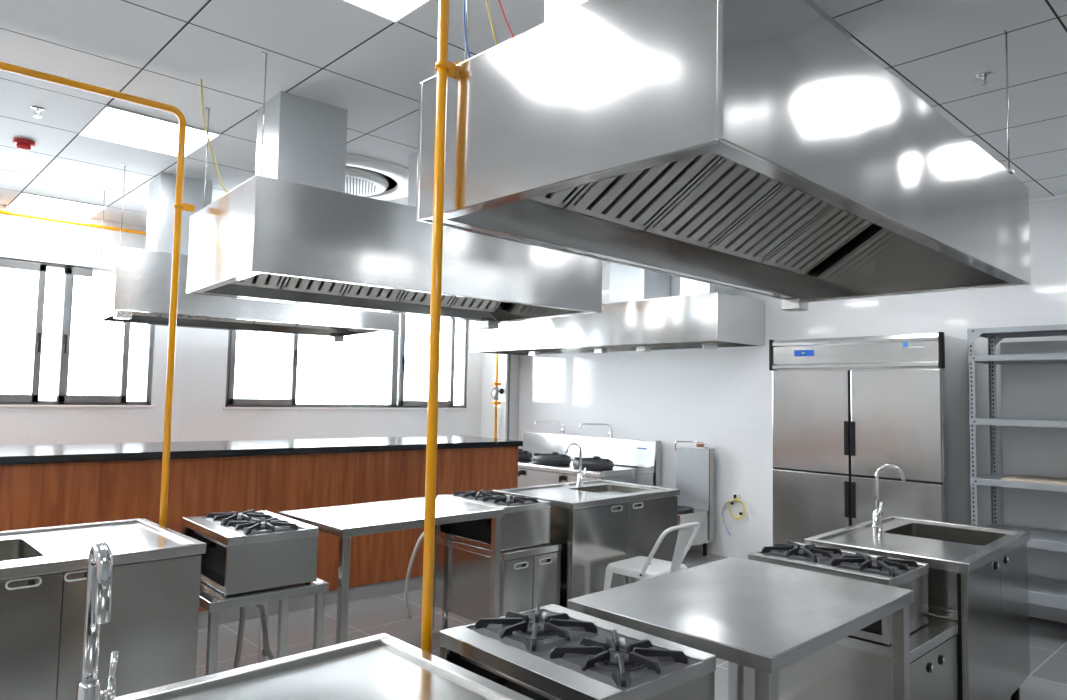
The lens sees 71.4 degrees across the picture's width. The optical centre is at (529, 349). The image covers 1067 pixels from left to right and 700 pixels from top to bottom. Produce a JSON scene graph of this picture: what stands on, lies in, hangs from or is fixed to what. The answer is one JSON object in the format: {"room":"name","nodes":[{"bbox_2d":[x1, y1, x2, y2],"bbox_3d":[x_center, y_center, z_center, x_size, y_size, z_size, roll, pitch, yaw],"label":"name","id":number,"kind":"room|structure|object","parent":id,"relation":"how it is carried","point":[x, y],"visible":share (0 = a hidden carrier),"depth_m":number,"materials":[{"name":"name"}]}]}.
{"room":"commercial kitchen","nodes":[
{"label":"commercial kitchen","id":0,"kind":"room"},
{"bbox_2d":[0,204,481,445],"bbox_3d":[-3.979,0.328,6.471,9.440,2.960,0.200,4,-5,-43],"label":"wall","id":1,"kind":"structure","parent":0,"point":[200,365],"depth_m":6.99,"materials":[{"name":"white paint"}]},
{"bbox_2d":[6,205,146,229],"bbox_3d":[-2.360,-1.019,7.895,5.290,0.030,0.020,4,-5,-43],"label":"trim","id":2,"kind":"structure","parent":1,"relation":"attached to","point":[7,206],"depth_m":6.45,"materials":[{"name":"white"}]},
{"bbox_2d":[0,405,153,407],"bbox_3d":[-4.190,0.469,6.135,2.030,0.022,0.032,4,-5,-43],"label":"trim","id":3,"kind":"structure","parent":1,"relation":"attached to","point":[42,406],"depth_m":6.43,"materials":[{"name":"white plastic"}]},
{"bbox_2d":[0,257,154,404],"bbox_3d":[-4.193,-0.142,6.189,1.990,1.205,0.130,4,-5,-43],"label":"window","id":4,"kind":"structure","parent":1,"relation":"in","point":[69,271],"depth_m":6.37,"materials":[{"name":"grey metal"}]},
{"bbox_2d":[223,407,468,409],"bbox_3d":[-1.876,0.663,8.293,3.050,0.022,0.032,4,-5,-43],"label":"trim","id":5,"kind":"structure","parent":1,"relation":"attached to","point":[295,408],"depth_m":8.04,"materials":[{"name":"white plastic"}]},
{"bbox_2d":[225,314,467,407],"bbox_3d":[-1.879,0.060,8.346,3.010,1.188,0.130,4,-5,-43],"label":"window","id":6,"kind":"structure","parent":1,"relation":"in","point":[397,346],"depth_m":8.63,"materials":[{"name":"grey metal"}]},
{"bbox_2d":[0,0,1066,264],"bbox_3d":[-0.360,-1.362,2.842,9.590,0.100,10.550,4,-5,-43],"label":"ceiling","id":7,"kind":"structure","parent":0,"point":[338,53],"depth_m":3.39,"materials":[{"name":"tile"}]},
{"bbox_2d":[12,138,34,150],"bbox_3d":[-3.059,-1.234,4.498,0.114,0.054,0.114,4,-5,-43],"label":"smoke detector","id":8,"kind":"object","parent":7,"relation":"attached to","point":[22,144],"visible":1,"depth_m":4.47,"materials":[{"name":"red plastic"}]},
{"bbox_2d":[30,105,45,117],"bbox_3d":[-2.618,-1.261,3.960,0.072,0.050,0.072,4,-5,-43],"label":"sprinkler","id":9,"kind":"object","parent":7,"relation":"attached to","point":[37,108],"visible":1,"depth_m":3.95,"materials":[{"name":"silver metal"}]},
{"bbox_2d":[9,192,107,217],"bbox_3d":[-3.859,-1.172,6.088,0.592,0.009,0.560,4,-5,-43],"label":"recessed light","id":10,"kind":"object","parent":7,"relation":"in","point":[23,200],"visible":1,"depth_m":6.07,"materials":[{"name":"white plastic"}]},
{"bbox_2d":[0,210,146,234],"bbox_3d":[-3.978,-1.109,6.194,8.700,0.125,0.031,4,-5,-43],"label":"gas pipe","id":11,"kind":"object","parent":7,"relation":"attached to","point":[1,211],"visible":0.23,"depth_m":6.27,"materials":[{"name":"yellow metal"}]},
{"bbox_2d":[79,105,220,157],"bbox_3d":[-2.207,-1.251,4.323,0.592,0.009,0.611,4,-5,-43],"label":"recessed light","id":12,"kind":"object","parent":7,"relation":"in","point":[112,124],"visible":0.9,"depth_m":4.29,"materials":[{"name":"white plastic"}]},
{"bbox_2d":[200,79,227,192],"bbox_3d":[-1.482,-1.005,3.553,0.194,0.569,0.018,2,-4,-13],"label":"wire","id":13,"kind":"object","parent":7,"relation":"hanging from","point":[200,79],"visible":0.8,"depth_m":3.54,"materials":[{"name":"yellow"}]},
{"bbox_2d":[90,164,398,342],"bbox_3d":[-2.174,-0.644,5.830,2.030,1.030,1.075,4,-5,-38],"label":"extraction hood","id":14,"kind":"object","parent":7,"relation":"hanging from","point":[130,285],"visible":0.59,"depth_m":5.19,"materials":[{"name":"silver metal"}]},
{"bbox_2d":[114,309,131,318],"bbox_3d":[-2.641,-0.227,4.832,0.090,0.054,0.100,4,-5,-38],"label":"cup","id":15,"kind":"object","parent":14,"relation":"on","point":[118,313],"depth_m":4.80,"materials":[{"name":"silver metal"}]},
{"bbox_2d":[330,336,343,342],"bbox_3d":[-1.738,-0.090,6.725,0.090,0.054,0.100,4,-5,-38],"label":"cup","id":16,"kind":"object","parent":14,"relation":"on","point":[338,339],"depth_m":6.69,"materials":[{"name":"silver metal"}]},
{"bbox_2d":[255,153,408,199],"bbox_3d":[-1.302,-1.159,5.150,1.130,0.054,1.130,4,-5,-43],"label":"air conditioner","id":17,"kind":"object","parent":7,"relation":"attached to","point":[366,176],"visible":0.42,"depth_m":5.01,"materials":[{"name":"white plastic"}]},
{"bbox_2d":[345,166,388,195],"bbox_3d":[-1.302,-1.159,5.150,0.650,0.054,0.650,4,-5,-43],"label":"grille","id":18,"kind":"object","parent":17,"relation":"attached to","point":[358,181],"depth_m":5.08,"materials":[{"name":"white"}]},
{"bbox_2d":[341,0,431,22],"bbox_3d":[-0.538,-1.330,2.540,0.592,0.009,0.611,4,-5,-43],"label":"recessed light","id":19,"kind":"object","parent":7,"relation":"in","point":[394,11],"visible":1,"depth_m":2.84,"materials":[{"name":"white plastic"}]},
{"bbox_2d":[186,52,601,329],"bbox_3d":[-0.672,-0.718,4.177,2.057,1.030,1.002,4,-5,-39],"label":"extraction hood","id":20,"kind":"object","parent":7,"relation":"hanging from","point":[291,232],"visible":0.89,"depth_m":3.72,"materials":[{"name":"silver metal"}]},
{"bbox_2d":[480,320,498,329],"bbox_3d":[-0.270,-0.166,5.062,0.090,0.054,0.100,4,-5,-39],"label":"cup","id":21,"kind":"object","parent":20,"relation":"on","point":[484,324],"depth_m":5.03,"materials":[{"name":"silver metal"}]},
{"bbox_2d":[463,0,470,57],"bbox_3d":[-0.180,-1.064,2.206,0.047,0.570,0.157,2,-4,-20],"label":"wire","id":22,"kind":"object","parent":7,"relation":"hanging from","point":[464,0],"visible":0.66,"depth_m":2.15,"materials":[{"name":"blue"}]},
{"bbox_2d":[486,0,497,45],"bbox_3d":[-0.131,-1.063,2.208,0.041,0.570,0.175,4,-5,-40],"label":"wire","id":23,"kind":"object","parent":7,"relation":"hanging from","point":[486,0],"visible":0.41,"depth_m":2.16,"materials":[{"name":"yellow"}]},
{"bbox_2d":[498,0,513,37],"bbox_3d":[-0.090,-1.062,2.210,0.195,0.570,0.071,-1,-4,29],"label":"wire","id":24,"kind":"object","parent":7,"relation":"hanging from","point":[498,0],"visible":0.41,"depth_m":2.16,"materials":[{"name":"red"}]},
{"bbox_2d":[416,0,1030,311],"bbox_3d":[0.880,-0.784,2.646,2.374,1.030,1.032,5,-5,-44],"label":"extraction hood","id":25,"kind":"object","parent":7,"relation":"hanging from","point":[752,146],"visible":1,"depth_m":1.98,"materials":[{"name":"silver metal"}]},
{"bbox_2d":[781,298,807,311],"bbox_3d":[1.322,-0.220,3.699,0.090,0.054,0.100,5,-5,-44],"label":"cup","id":26,"kind":"object","parent":25,"relation":"on","point":[787,304],"depth_m":3.67,"materials":[{"name":"silver metal"}]},
{"bbox_2d":[976,72,993,86],"bbox_3d":[2.051,-1.209,3.341,0.072,0.050,0.072,4,-5,-43],"label":"sprinkler","id":27,"kind":"object","parent":7,"relation":"attached to","point":[984,75],"visible":1,"depth_m":3.33,"materials":[{"name":"silver metal"}]},
{"bbox_2d":[196,550,1066,699],"bbox_3d":[-0.419,1.701,2.650,9.590,0.120,10.550,4,-5,-43],"label":"floor","id":28,"kind":"structure","parent":0,"point":[1047,679],"depth_m":4.59,"materials":[{"name":"grey tile"}]},
{"bbox_2d":[0,61,194,526],"bbox_3d":[-3.148,0.130,2.387,3.876,2.876,0.043,4,-5,-41],"label":"gas pipe","id":29,"kind":"object","parent":28,"relation":"on","point":[179,206],"visible":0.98,"depth_m":3.61,"materials":[{"name":"metal"}]},
{"bbox_2d":[0,518,205,699],"bbox_3d":[-2.142,1.200,2.870,1.417,0.840,0.807,5,-5,-44],"label":"sink","id":30,"kind":"object","parent":28,"relation":"on","point":[153,626],"visible":0.96,"depth_m":2.90,"materials":[{"name":"silver metal"}]},
{"bbox_2d":[0,539,44,560],"bbox_3d":[-2.227,0.877,2.814,0.589,0.181,0.462,4,-5,-43],"label":"basin","id":31,"kind":"object","parent":30,"relation":"in","point":[10,549],"depth_m":3.14,"materials":[{"name":"silver metal"}]},
{"bbox_2d":[233,606,245,668],"bbox_3d":[-1.403,1.398,3.567,0.089,0.549,0.145,3,-4,-32],"label":"hose","id":32,"kind":"object","parent":28,"relation":"on","point":[242,609],"visible":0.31,"depth_m":3.62,"materials":[{"name":"grey"}]},
{"bbox_2d":[0,435,522,626],"bbox_3d":[-3.161,1.137,4.260,7.305,1.100,0.890,4,-5,-39],"label":"counter","id":33,"kind":"object","parent":28,"relation":"on","point":[41,486],"depth_m":4.96,"materials":[{"name":"brown wood"}]},
{"bbox_2d":[199,578,328,675],"bbox_3d":[-1.376,1.385,3.543,0.545,0.585,0.680,4,-5,-42],"label":"stand","id":34,"kind":"object","parent":28,"relation":"on","point":[212,600],"visible":0.31,"depth_m":3.30,"materials":[{"name":"silver metal"}]},
{"bbox_2d":[182,509,318,595],"bbox_3d":[-1.363,0.956,3.600,0.422,0.280,0.638,4,-5,-41],"label":"gas stove","id":35,"kind":"object","parent":34,"relation":"on","point":[250,550],"visible":0.98,"depth_m":3.42,"materials":[{"name":"silver metal"}]},
{"bbox_2d":[256,604,276,659],"bbox_3d":[-1.291,1.425,3.824,0.065,0.551,0.545,-1,-4,25],"label":"hose","id":36,"kind":"object","parent":28,"relation":"on","point":[260,607],"visible":0.44,"depth_m":3.75,"materials":[{"name":"grey rubber"}]},
{"bbox_2d":[76,541,533,699],"bbox_3d":[-0.700,0.949,1.163,1.570,1.185,0.755,5,-5,-43],"label":"sink","id":37,"kind":"object","parent":28,"relation":"on","point":[383,666],"visible":1,"depth_m":1.65,"materials":[{"name":"silver metal"}]},
{"bbox_2d":[76,541,118,699],"bbox_3d":[-0.819,0.548,1.431,0.078,0.357,0.123,4,-5,-43],"label":"faucet","id":38,"kind":"object","parent":37,"relation":"on","point":[99,582],"depth_m":1.43,"materials":[{"name":"silver metal"}]},
{"bbox_2d":[277,497,503,658],"bbox_3d":[-0.743,1.302,4.051,1.030,0.840,0.650,5,-5,-44],"label":"work table","id":39,"kind":"object","parent":28,"relation":"on","point":[345,522],"visible":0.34,"depth_m":3.90,"materials":[{"name":"silver metal"}]},
{"bbox_2d":[405,532,423,617],"bbox_3d":[-0.754,1.486,4.895,0.143,0.558,0.054,4,-5,-43],"label":"hose","id":40,"kind":"object","parent":28,"relation":"on","point":[422,534],"visible":0.94,"depth_m":4.86,"materials":[{"name":"grey"}]},
{"bbox_2d":[421,0,461,653],"bbox_3d":[-0.248,0.120,1.990,0.091,2.960,0.070,4,-5,-43],"label":"gas pipe","id":41,"kind":"object","parent":28,"relation":"on","point":[444,68],"visible":0.89,"depth_m":1.98,"materials":[{"name":"orange metal"}]},
{"bbox_2d":[435,536,561,629],"bbox_3d":[-0.202,1.474,4.587,0.468,0.585,0.664,4,-5,-43],"label":"base cabinet","id":42,"kind":"object","parent":28,"relation":"on","point":[530,575],"visible":0.65,"depth_m":4.40,"materials":[{"name":"silver metal"}]},
{"bbox_2d":[437,489,550,550],"bbox_3d":[-0.225,1.041,4.606,0.416,0.280,0.610,4,-5,-42],"label":"gas stove","id":43,"kind":"object","parent":42,"relation":"on","point":[525,522],"visible":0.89,"depth_m":4.46,"materials":[{"name":"silver metal"}]},
{"bbox_2d":[507,355,510,438],"bbox_3d":[-0.249,0.568,9.142,0.020,2.960,0.014,4,-5,-43],"label":"trim","id":44,"kind":"structure","parent":28,"relation":"on","point":[509,355],"depth_m":9.13,"materials":[{"name":"grey metal"}]},
{"bbox_2d":[493,443,679,607],"bbox_3d":[0.407,1.240,5.128,1.120,1.142,0.738,5,-5,-44],"label":"sink","id":45,"kind":"object","parent":28,"relation":"on","point":[597,524],"visible":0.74,"depth_m":4.84,"materials":[{"name":"silver metal"}]},
{"bbox_2d":[565,443,585,485],"bbox_3d":[0.347,0.847,5.487,0.139,0.314,0.106,4,-5,-43],"label":"faucet","id":46,"kind":"object","parent":45,"relation":"on","point":[580,479],"depth_m":5.48,"materials":[{"name":"silver metal"}]},
{"bbox_2d":[572,484,651,491],"bbox_3d":[0.578,1.085,5.267,0.466,0.181,0.427,4,-5,-43],"label":"basin","id":47,"kind":"object","parent":45,"relation":"in","point":[603,487],"depth_m":5.44,"materials":[{"name":"silver metal"}]},
{"bbox_2d":[518,421,660,487],"bbox_3d":[0.315,1.391,7.982,0.932,1.194,2.012,4,-5,-43],"label":"range","id":48,"kind":"object","parent":28,"relation":"on","point":[542,458],"visible":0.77,"depth_m":7.75,"materials":[{"name":"silver metal"}]},
{"bbox_2d":[534,421,564,434],"bbox_3d":[0.245,0.913,8.648,0.415,0.159,0.056,-1,-4,35],"label":"tap","id":49,"kind":"object","parent":48,"relation":"on","point":[562,429],"depth_m":8.64,"materials":[{"name":"silver metal"}]},
{"bbox_2d":[521,432,654,467],"bbox_3d":[0.599,1.104,8.268,0.140,0.265,2.000,4,-5,-43],"label":"backsplash","id":50,"kind":"structure","parent":48,"relation":"attached to","point":[621,451],"depth_m":8.13,"materials":[{"name":"silver metal"}]},
{"bbox_2d":[579,423,612,437],"bbox_3d":[0.737,0.890,8.122,0.415,0.159,0.056,-1,-4,35],"label":"tap","id":51,"kind":"object","parent":48,"relation":"on","point":[610,432],"depth_m":8.13,"materials":[{"name":"silver metal"}]},
{"bbox_2d":[604,522,699,589],"bbox_3d":[0.758,1.415,4.579,0.508,0.738,0.436,-2,-5,44],"label":"metal chair","id":52,"kind":"object","parent":28,"relation":"on","point":[639,567],"visible":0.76,"depth_m":4.49,"materials":[{"name":"white painted metal"}]},
{"bbox_2d":[674,440,713,555],"bbox_3d":[1.422,1.414,7.036,0.560,1.074,0.401,4,-5,-43],"label":"cabinet","id":53,"kind":"object","parent":28,"relation":"on","point":[694,466],"visible":0.7,"depth_m":7.10,"materials":[{"name":"silver metal"}]},
{"bbox_2d":[674,440,706,451],"bbox_3d":[1.577,0.949,7.243,0.345,0.115,0.050,-2,-5,41],"label":"tap","id":54,"kind":"object","parent":53,"relation":"on","point":[677,449],"depth_m":7.22,"materials":[{"name":"silver metal"}]},
{"bbox_2d":[676,447,708,509],"bbox_3d":[1.600,1.250,7.212,0.060,0.570,0.380,4,-5,-43],"label":"backsplash","id":55,"kind":"structure","parent":53,"relation":"attached to","point":[692,464],"depth_m":7.18,"materials":[{"name":"grey metal"}]},
{"bbox_2d":[568,556,913,699],"bbox_3d":[0.713,1.228,2.424,1.000,0.840,0.695,5,-5,-44],"label":"work table","id":56,"kind":"object","parent":28,"relation":"on","point":[766,618],"visible":0.88,"depth_m":2.32,"materials":[{"name":"silver metal"}]},
{"bbox_2d":[743,617,957,699],"bbox_3d":[1.305,1.398,3.031,0.520,0.600,0.676,5,-5,-43],"label":"base cabinet","id":57,"kind":"object","parent":28,"relation":"on","point":[851,667],"visible":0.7,"depth_m":2.81,"materials":[{"name":"silver metal"}]},
{"bbox_2d":[748,540,928,644],"bbox_3d":[1.256,0.964,3.037,0.410,0.265,0.567,5,-5,-44],"label":"gas stove","id":58,"kind":"object","parent":57,"relation":"on","point":[901,573],"visible":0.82,"depth_m":2.92,"materials":[{"name":"silver metal"}]},
{"bbox_2d":[769,332,970,545],"bbox_3d":[2.618,0.899,5.769,0.618,1.990,1.302,4,-5,-43],"label":"refrigerator","id":59,"kind":"object","parent":28,"relation":"on","point":[844,409],"visible":0.8,"depth_m":5.51,"materials":[{"name":"silver metal"}]},
{"bbox_2d":[804,464,1029,699],"bbox_3d":[1.907,1.165,3.602,0.685,1.159,1.100,-2,-5,45],"label":"sink","id":60,"kind":"object","parent":28,"relation":"on","point":[978,575],"visible":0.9,"depth_m":3.35,"materials":[{"name":"silver metal"}]},
{"bbox_2d":[872,464,905,527],"bbox_3d":[1.881,0.768,3.894,0.093,0.331,0.152,4,-5,-43],"label":"faucet","id":61,"kind":"object","parent":60,"relation":"on","point":[877,513],"depth_m":3.91,"materials":[{"name":"silver metal"}]},
{"bbox_2d":[884,522,1007,545],"bbox_3d":[2.098,1.020,3.747,0.478,0.181,0.468,4,-5,-43],"label":"basin","id":62,"kind":"object","parent":60,"relation":"in","point":[950,534],"depth_m":3.92,"materials":[{"name":"silver metal"}]},
{"bbox_2d":[967,324,1066,621],"bbox_3d":[3.779,0.841,4.533,0.524,1.995,1.808,4,-5,-43],"label":"storage rack","id":63,"kind":"object","parent":28,"relation":"on","point":[1033,422],"visible":0.7,"depth_m":5.13,"materials":[{"name":"grey metal"}]},
{"bbox_2d":[967,324,1066,337],"bbox_3d":[3.686,-0.133,4.694,0.486,0.035,1.511,4,-5,-43],"label":"shelf","id":64,"kind":"object","parent":63,"relation":"attached to","point":[1061,329],"depth_m":5.04,"materials":[{"name":"grey metal"}]},
{"bbox_2d":[968,353,1066,363],"bbox_3d":[3.683,0.052,4.682,0.486,0.040,1.511,4,-5,-43],"label":"shelf","id":65,"kind":"object","parent":63,"relation":"attached to","point":[1055,358],"depth_m":4.97,"materials":[{"name":"grey metal"}]},
{"bbox_2d":[969,418,1066,427],"bbox_3d":[3.675,0.479,4.655,0.486,0.040,1.511,4,-5,-43],"label":"shelf","id":66,"kind":"object","parent":63,"relation":"attached to","point":[992,422],"depth_m":4.90,"materials":[{"name":"grey metal"}]},
{"bbox_2d":[970,474,1066,491],"bbox_3d":[3.667,0.878,4.630,0.486,0.040,1.511,4,-5,-43],"label":"shelf","id":67,"kind":"object","parent":63,"relation":"attached to","point":[990,479],"depth_m":4.89,"materials":[{"name":"grey metal"}]},
{"bbox_2d":[984,524,1066,552],"bbox_3d":[3.660,1.240,4.607,0.486,0.055,1.511,4,-5,-43],"label":"shelf","id":68,"kind":"object","parent":63,"relation":"attached to","point":[1045,539],"depth_m":4.85,"materials":[{"name":"grey metal"}]},
{"bbox_2d":[1001,475,1066,485],"bbox_3d":[3.686,0.850,4.598,0.400,0.013,1.230,4,-5,-43],"label":"board","id":69,"kind":"object","parent":63,"relation":"on","point":[1021,478],"visible":1,"depth_m":4.87,"materials":[{"name":"beige wood"}]},
{"bbox_2d":[1028,576,1066,609],"bbox_3d":[3.653,1.579,4.586,0.486,0.075,1.511,4,-5,-43],"label":"shelf","id":70,"kind":"object","parent":63,"relation":"attached to","point":[1041,591],"depth_m":4.73,"materials":[{"name":"grey metal"}]},
{"bbox_3d":[0.102,1.311,1.904,0.450,0.585,0.620,4,-5,-42],"label":"stand","id":71,"kind":"object","parent":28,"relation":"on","visible":0},
{"bbox_2d":[439,604,715,699],"bbox_3d":[0.111,0.880,1.931,0.428,0.280,0.590,4,-5,-42],"label":"gas stove","id":72,"kind":"object","parent":71,"relation":"on","point":[552,651],"visible":1,"depth_m":1.84,"materials":[{"name":"silver metal"}]},
{"bbox_2d":[517,198,1066,622],"bbox_3d":[3.057,0.433,5.960,0.150,2.960,10.550,4,-5,-43],"label":"wall","id":73,"kind":"structure","parent":0,"point":[720,398],"depth_m":6.94,"materials":[{"name":"white paint"}]},
{"bbox_2d":[491,354,503,437],"bbox_3d":[-0.395,0.564,9.125,0.197,2.960,0.072,4,-5,-43],"label":"gas pipe","id":74,"kind":"object","parent":73,"relation":"attached to","point":[496,384],"visible":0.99,"depth_m":9.11,"materials":[{"name":"metal"}]},
{"bbox_2d":[480,353,518,439],"bbox_3d":[-0.372,0.580,9.367,0.200,2.960,0.485,4,-5,-43],"label":"column","id":75,"kind":"structure","parent":73,"relation":"attached to","point":[488,359],"depth_m":9.24,"materials":[{"name":"white paint"}]},
{"bbox_2d":[470,262,764,355],"bbox_3d":[0.748,-0.465,7.820,0.788,1.025,3.360,4,-5,-43],"label":"extraction hood","id":76,"kind":"object","parent":73,"relation":"attached to","point":[640,314],"visible":0.89,"depth_m":7.14,"materials":[{"name":"silver metal"}]},
{"bbox_2d":[529,351,539,355],"bbox_3d":[0.060,0.050,8.442,0.090,0.049,0.100,4,-5,-43],"label":"cup","id":77,"kind":"object","parent":76,"relation":"on","point":[531,353],"depth_m":8.41,"materials":[{"name":"silver metal"}]},
{"bbox_2d":[594,348,606,353],"bbox_3d":[0.743,0.017,7.712,0.090,0.049,0.100,4,-5,-43],"label":"cup","id":78,"kind":"object","parent":76,"relation":"on","point":[597,350],"depth_m":7.68,"materials":[{"name":"silver metal"}]},
{"bbox_2d":[637,346,649,351],"bbox_3d":[1.126,-0.001,7.303,0.090,0.049,0.100,4,-5,-43],"label":"cup","id":79,"kind":"object","parent":76,"relation":"on","point":[641,348],"depth_m":7.27,"materials":[{"name":"silver metal"}]},
{"bbox_2d":[703,343,717,349],"bbox_3d":[1.645,-0.025,6.749,0.090,0.049,0.100,4,-5,-43],"label":"cup","id":80,"kind":"object","parent":76,"relation":"on","point":[708,346],"depth_m":6.72,"materials":[{"name":"silver metal"}]},
{"bbox_2d":[722,493,744,535],"bbox_3d":[1.916,1.549,6.954,0.036,0.398,0.250,4,-5,-43],"label":"cable coil","id":81,"kind":"object","parent":73,"relation":"hanging from","point":[735,497],"visible":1,"depth_m":6.96,"materials":[{"name":"yellow plastic"}]},
{"bbox_2d":[602,194,1066,266],"bbox_3d":[3.092,-1.042,5.921,0.020,0.020,10.350,4,-5,-43],"label":"trim","id":82,"kind":"structure","parent":73,"relation":"attached to","point":[1064,195],"depth_m":5.29,"materials":[{"name":"white"}]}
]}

